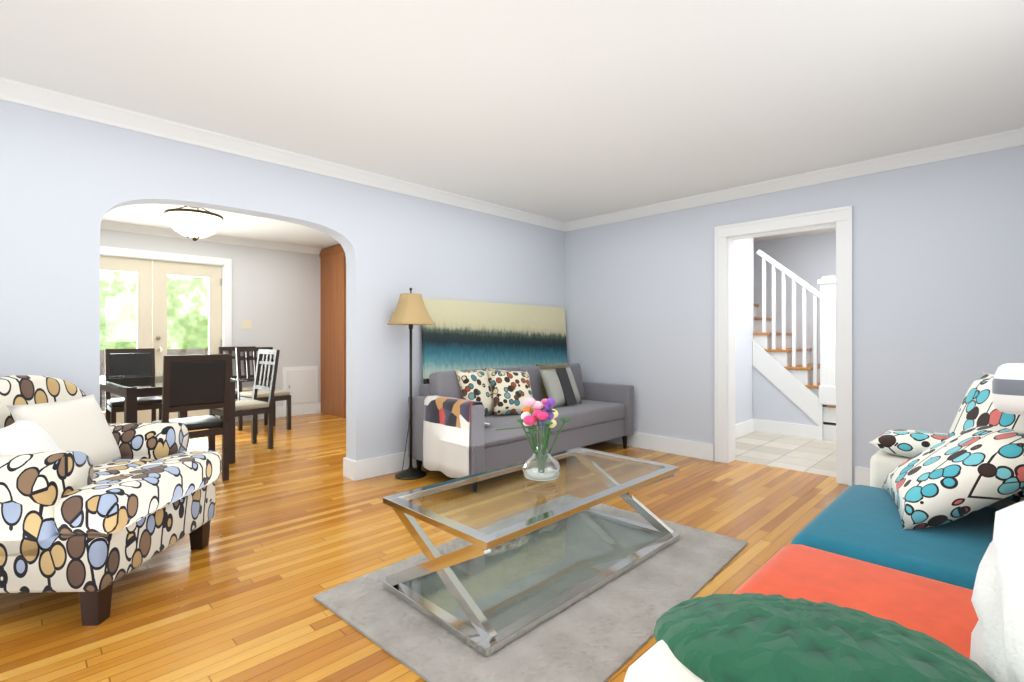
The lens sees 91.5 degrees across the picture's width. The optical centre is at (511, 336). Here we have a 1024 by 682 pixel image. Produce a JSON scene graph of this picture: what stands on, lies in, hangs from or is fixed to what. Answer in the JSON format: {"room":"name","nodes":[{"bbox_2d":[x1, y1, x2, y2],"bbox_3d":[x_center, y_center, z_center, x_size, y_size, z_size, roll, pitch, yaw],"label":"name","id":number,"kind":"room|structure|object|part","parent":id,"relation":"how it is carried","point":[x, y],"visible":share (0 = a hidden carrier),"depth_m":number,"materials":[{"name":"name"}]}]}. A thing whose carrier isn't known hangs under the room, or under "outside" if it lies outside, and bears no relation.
{"room":"living room","nodes":[
{"label":"living room","id":0,"kind":"room"},
{"bbox_2d":[100,229,320,406],"bbox_3d":[-4.151,-0.080,6.272,0.160,2.440,5.220,0,0,45],"label":"wall","id":1,"kind":"structure","parent":0,"point":[276,297],"depth_m":6.94,"materials":[{"name":"white paint"}]},
{"bbox_2d":[100,255,221,422],"bbox_3d":[-4.322,0.100,6.006,0.133,2.050,1.498,0,0,45],"label":"french door","id":2,"kind":"structure","parent":1,"relation":"in","point":[151,304],"depth_m":6.07,"materials":[{"name":"beige paint"}]},
{"bbox_2d":[100,246,231,379],"bbox_3d":[-4.362,0.060,6.045,0.182,2.160,1.700,0,0,45],"label":"door frame","id":3,"kind":"structure","parent":1,"relation":"attached to","point":[225,264],"depth_m":6.42,"materials":[{"name":"white wood"}]},
{"bbox_2d":[100,220,322,254],"bbox_3d":[-4.315,-1.258,5.935,0.085,0.085,4.190,0,0,45],"label":"crown molding","id":4,"kind":"structure","parent":1,"relation":"attached to","point":[108,225],"depth_m":6.42,"materials":[{"name":"white wood"}]},
{"bbox_2d":[242,320,251,328],"bbox_3d":[-3.575,-0.160,6.729,0.008,0.120,0.120,0,0,45],"label":"switch plate","id":5,"kind":"object","parent":1,"relation":"attached to","point":[246,324],"visible":0.36,"depth_m":6.72,"materials":[{"name":"beige plastic"}]},
{"bbox_2d":[235,403,320,421],"bbox_3d":[-3.275,1.065,7.022,0.018,0.150,1.180,0,0,45],"label":"baseboard","id":6,"kind":"structure","parent":1,"relation":"attached to","point":[302,409],"depth_m":7.18,"materials":[{"name":"white"}]},
{"bbox_2d":[283,366,317,405],"bbox_3d":[-3.057,0.725,7.229,0.033,0.570,0.500,0,0,45],"label":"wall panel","id":7,"kind":"structure","parent":1,"relation":"attached to","point":[300,384],"depth_m":7.22,"materials":[{"name":"white"}]},
{"bbox_2d":[0,100,564,460],"bbox_3d":[-1.980,-0.080,3.323,0.160,2.440,7.500,0,0,45],"label":"wall","id":8,"kind":"structure","parent":0,"point":[67,183],"depth_m":3.38,"materials":[{"name":"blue paint"}]},
{"bbox_2d":[0,77,567,230],"bbox_3d":[-1.879,-1.258,3.251,0.085,0.085,7.140,0,0,45],"label":"crown molding","id":9,"kind":"structure","parent":8,"relation":"attached to","point":[17,92],"depth_m":3.28,"materials":[{"name":"white"}]},
{"bbox_2d":[343,457,351,476],"bbox_3d":[-0.646,1.065,4.784,0.018,0.150,2.048,0,0,45],"label":"baseboard","id":10,"kind":"structure","parent":8,"relation":"attached to","point":[347,463],"depth_m":4.01,"materials":[{"name":"white wood"}]},
{"bbox_2d":[352,451,422,480],"bbox_3d":[-0.311,1.065,4.866,0.018,0.150,2.638,0,0,45],"label":"baseboard","id":11,"kind":"structure","parent":8,"relation":"attached to","point":[368,468],"depth_m":4.09,"materials":[{"name":"white wood"}]},
{"bbox_2d":[0,413,848,681],"bbox_3d":[-1.754,1.190,3.097,8.320,0.100,7.500,0,0,45],"label":"floor","id":12,"kind":"structure","parent":0,"point":[299,521],"depth_m":2.55,"materials":[{"name":"brown wood"}]},
{"bbox_2d":[0,375,220,625],"bbox_3d":[-2.030,0.661,2.332,0.923,0.958,0.884,0,0,-2],"label":"armchair","id":13,"kind":"object","parent":12,"relation":"on","point":[94,505],"visible":1,"depth_m":2.08,"materials":[{"name":"multicoloured fabric"}]},
{"bbox_2d":[0,394,125,494],"bbox_3d":[-2.046,0.480,2.257,0.337,0.360,0.665,0,0,-2],"label":"armchair pillow","id":14,"kind":"object","parent":13,"relation":"on","point":[80,424],"depth_m":2.28,"materials":[{"name":"beige fabric"}]},
{"bbox_2d":[105,348,161,422],"bbox_3d":[-4.068,0.639,5.369,0.440,1.002,0.506,0,0,-45],"label":"chair","id":15,"kind":"object","parent":12,"relation":"on","point":[122,362],"visible":0.77,"depth_m":5.43,"materials":[{"name":"brown wood"}]},
{"bbox_2d":[100,373,244,463],"bbox_3d":[-3.267,0.765,4.639,1.550,0.750,0.920,0,0,41],"label":"dining table","id":16,"kind":"object","parent":12,"relation":"on","point":[130,394],"visible":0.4,"depth_m":4.39,"materials":[{"name":"black wood"}]},
{"bbox_2d":[152,354,231,480],"bbox_3d":[-2.529,0.639,3.929,0.440,1.002,0.506,0,0,-45],"label":"chair","id":17,"kind":"object","parent":12,"relation":"on","point":[197,382],"visible":0.73,"depth_m":3.81,"materials":[{"name":"brown wood"}]},
{"bbox_2d":[218,346,267,424],"bbox_3d":[-3.467,0.639,6.437,0.440,1.002,0.506,0,0,-45],"label":"dining chair","id":18,"kind":"object","parent":12,"relation":"on","point":[228,349],"visible":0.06,"depth_m":6.51,"materials":[{"name":"brown wood"}]},
{"bbox_2d":[209,349,279,448],"bbox_3d":[-2.708,0.639,5.059,0.440,1.002,0.506,0,0,41],"label":"dining chair","id":19,"kind":"object","parent":12,"relation":"on","point":[255,405],"visible":0.79,"depth_m":5.08,"materials":[{"name":"brown wood"}]},
{"bbox_2d":[235,347,290,434],"bbox_3d":[-3.031,0.639,6.081,0.506,1.002,0.440,0,0,39],"label":"dining chair","id":20,"kind":"object","parent":12,"relation":"on","point":[279,395],"visible":0.56,"depth_m":6.07,"materials":[{"name":"brown wood"}]},
{"bbox_2d":[319,244,345,417],"bbox_3d":[-2.346,-0.076,7.417,0.777,2.432,0.722,0,0,45],"label":"tall cabinet","id":21,"kind":"object","parent":12,"relation":"on","point":[333,330],"visible":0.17,"depth_m":7.15,"materials":[{"name":"brown wood"}]},
{"bbox_2d":[387,288,434,479],"bbox_3d":[-0.827,0.371,4.080,0.330,1.537,0.330,0,0,45],"label":"floor lamp","id":22,"kind":"object","parent":12,"relation":"on","point":[410,310],"visible":1,"depth_m":4.03,"materials":[{"name":"brown metal"}]},
{"bbox_2d":[423,379,429,383],"bbox_3d":[-0.088,0.755,5.038,0.050,0.770,1.900,0,0,45],"label":"box","id":23,"kind":"object","parent":12,"relation":"on","point":[425,381],"depth_m":4.36,"materials":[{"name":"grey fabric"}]},
{"bbox_2d":[408,363,633,491],"bbox_3d":[0.175,0.707,4.609,2.184,0.865,0.850,0,0,-45],"label":"sofa","id":24,"kind":"object","parent":12,"relation":"on","point":[459,417],"visible":0.9,"depth_m":4.18,"materials":[{"name":"fabric"}]},
{"bbox_2d":[423,395,492,481],"bbox_3d":[-0.428,0.764,3.842,0.246,0.573,0.561,0,0,-45],"label":"throw","id":25,"kind":"object","parent":24,"relation":"on","point":[448,424],"depth_m":3.72,"materials":[{"name":"white fabric"}]},
{"bbox_2d":[538,366,582,409],"bbox_3d":[0.497,0.500,4.906,0.529,0.371,0.254,0,0,-45],"label":"pillow","id":26,"kind":"object","parent":24,"relation":"on","point":[557,383],"depth_m":4.84,"materials":[{"name":"grey fabric"}]},
{"bbox_2d":[314,495,747,681],"bbox_3d":[0.215,1.129,2.450,1.324,0.022,1.931,0,0,45],"label":"rug","id":27,"kind":"object","parent":12,"relation":"on","point":[605,633],"visible":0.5,"depth_m":2.07,"materials":[{"name":"grey carpet"}]},
{"bbox_2d":[383,447,678,656],"bbox_3d":[0.173,0.917,2.486,0.690,0.400,1.430,0,0,45],"label":"coffee table","id":28,"kind":"object","parent":27,"relation":"on","point":[484,638],"visible":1,"depth_m":2.20,"materials":[{"name":"silver metal"}]},
{"bbox_2d":[496,397,569,481],"bbox_3d":[0.111,0.510,2.483,0.277,0.410,0.355,0,0,45],"label":"vase","id":29,"kind":"object","parent":28,"relation":"on","point":[544,420],"visible":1,"depth_m":2.47,"materials":[{"name":"clear glass"}]},
{"bbox_3d":[0.148,0.578,2.510,0.200,0.275,0.200,0,0,45],"label":"vase glass","id":30,"kind":"part","parent":29,"relation":"part of","materials":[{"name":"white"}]},
{"bbox_2d":[624,363,1023,681],"bbox_3d":[1.294,0.620,1.326,2.305,1.040,1.045,0,0,-45],"label":"sofa","id":31,"kind":"object","parent":12,"relation":"on","point":[907,565],"visible":1,"depth_m":1.27,"materials":[{"name":"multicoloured fabric"}]},
{"bbox_2d":[653,592,1013,681],"bbox_3d":[0.530,0.575,0.898,0.514,0.223,0.525,0,0,-45],"label":"pillow","id":32,"kind":"object","parent":31,"relation":"on","point":[744,637],"depth_m":0.80,"materials":[{"name":"fabric"}]},
{"bbox_2d":[655,544,1023,681],"bbox_3d":[0.810,0.765,1.156,0.910,0.190,0.600,0,0,-45],"label":"cushion","id":33,"kind":"object","parent":31,"relation":"on","point":[945,612],"depth_m":1.31,"materials":[{"name":"fabric"}]},
{"bbox_2d":[421,298,567,378],"bbox_3d":[-0.083,0.020,5.033,1.960,0.700,0.035,0,-4,-45],"label":"canvas painting","id":34,"kind":"object","parent":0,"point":[465,335],"visible":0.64,"depth_m":4.88},
{"bbox_2d":[0,0,1023,247],"bbox_3d":[-0.781,-1.350,4.069,8.320,0.100,10.450,0,0,45],"label":"ceiling","id":35,"kind":"structure","parent":0,"point":[566,110],"depth_m":2.56,"materials":[{"name":"white paint"}]},
{"bbox_2d":[164,206,222,240],"bbox_3d":[-3.090,-1.112,4.858,0.486,0.374,0.486,0,0,45],"label":"dining pendant light","id":36,"kind":"object","parent":35,"relation":"hanging from","point":[195,224],"visible":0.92,"depth_m":4.72,"materials":[{"name":"white glass"}]},
{"bbox_2d":[735,238,753,423],"bbox_3d":[2.284,-0.080,5.494,0.160,2.440,1.600,0,0,45],"label":"wall","id":37,"kind":"structure","parent":0,"point":[744,293],"depth_m":5.80,"materials":[{"name":"white paint"}]},
{"bbox_2d":[735,419,753,437],"bbox_3d":[2.347,1.065,5.431,0.018,0.150,1.600,0,0,45],"label":"baseboard","id":38,"kind":"structure","parent":37,"relation":"attached to","point":[746,427],"depth_m":5.75,"materials":[{"name":"white wood"}]},
{"bbox_2d":[735,432,835,476],"bbox_3d":[3.497,1.190,5.095,2.720,0.100,2.750,0,0,45],"label":"floor","id":39,"kind":"structure","parent":0,"point":[814,456],"depth_m":4.89,"materials":[{"name":"beige tile"}]},
{"bbox_2d":[753,250,835,440],"bbox_3d":[3.111,0.051,6.420,2.800,2.175,1.009,0,0,45],"label":"staircase","id":40,"kind":"structure","parent":39,"relation":"on","point":[794,392],"depth_m":5.70,"materials":[{"name":"white paint"}]},
{"bbox_2d":[565,145,1023,484],"bbox_3d":[2.227,-0.080,4.306,4.400,2.440,0.160,0,0,45],"label":"wall","id":41,"kind":"structure","parent":0,"point":[938,288],"depth_m":3.73,"materials":[{"name":"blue paint"}]},
{"bbox_2d":[604,432,713,460],"bbox_3d":[1.242,1.065,5.166,1.710,0.150,0.018,0,0,45],"label":"baseboard","id":42,"kind":"structure","parent":41,"relation":"attached to","point":[700,450],"depth_m":4.85,"materials":[{"name":"white wood"}]},
{"bbox_2d":[715,206,852,485],"bbox_3d":[2.291,0.072,4.243,1.050,2.135,0.222,0,0,45],"label":"door frame","id":43,"kind":"structure","parent":41,"relation":"attached to","point":[840,219],"depth_m":4.14,"materials":[{"name":"white wood"}]},
{"bbox_2d":[564,128,1023,231],"bbox_3d":[2.067,-1.258,4.294,3.990,0.085,0.085,0,0,45],"label":"crown molding","id":44,"kind":"structure","parent":41,"relation":"attached to","point":[1012,138],"depth_m":3.89,"materials":[{"name":"white wood"}]},
{"bbox_2d":[855,466,869,485],"bbox_3d":[3.087,1.065,3.321,1.350,0.150,0.018,0,0,45],"label":"baseboard","id":45,"kind":"structure","parent":41,"relation":"attached to","point":[862,474],"depth_m":3.76,"materials":[{"name":"white wood"}]},
{"bbox_2d":[754,232,835,363],"bbox_3d":[3.818,-0.080,6.548,4.120,2.440,0.160,0,0,45],"label":"wall","id":46,"kind":"structure","parent":0,"point":[810,260],"depth_m":6.52,"materials":[{"name":"white paint"}]},
{"label":"outside","id":47,"kind":"structure","parent":0,"visible":0},
{"bbox_2d":[102,396,122,411],"bbox_3d":[-7.474,1.490,9.030,8.000,0.500,22.000,0,0,45],"label":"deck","id":48,"kind":"object","parent":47,"point":[103,405],"depth_m":9.62,"materials":[{"name":"grey"}]},
{"bbox_2d":[100,349,207,396],"bbox_3d":[-8.521,1.040,10.076,0.120,1.500,22.000,0,0,45],"label":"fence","id":49,"kind":"object","parent":48,"relation":"on","point":[190,351],"depth_m":11.06,"materials":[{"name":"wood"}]},
{"bbox_2d":[100,270,207,349],"bbox_3d":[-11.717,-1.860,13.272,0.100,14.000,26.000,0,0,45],"label":"door glass","id":50,"kind":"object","parent":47,"point":[171,313],"depth_m":14.74,"materials":[{"name":"clear glass"}]}
]}

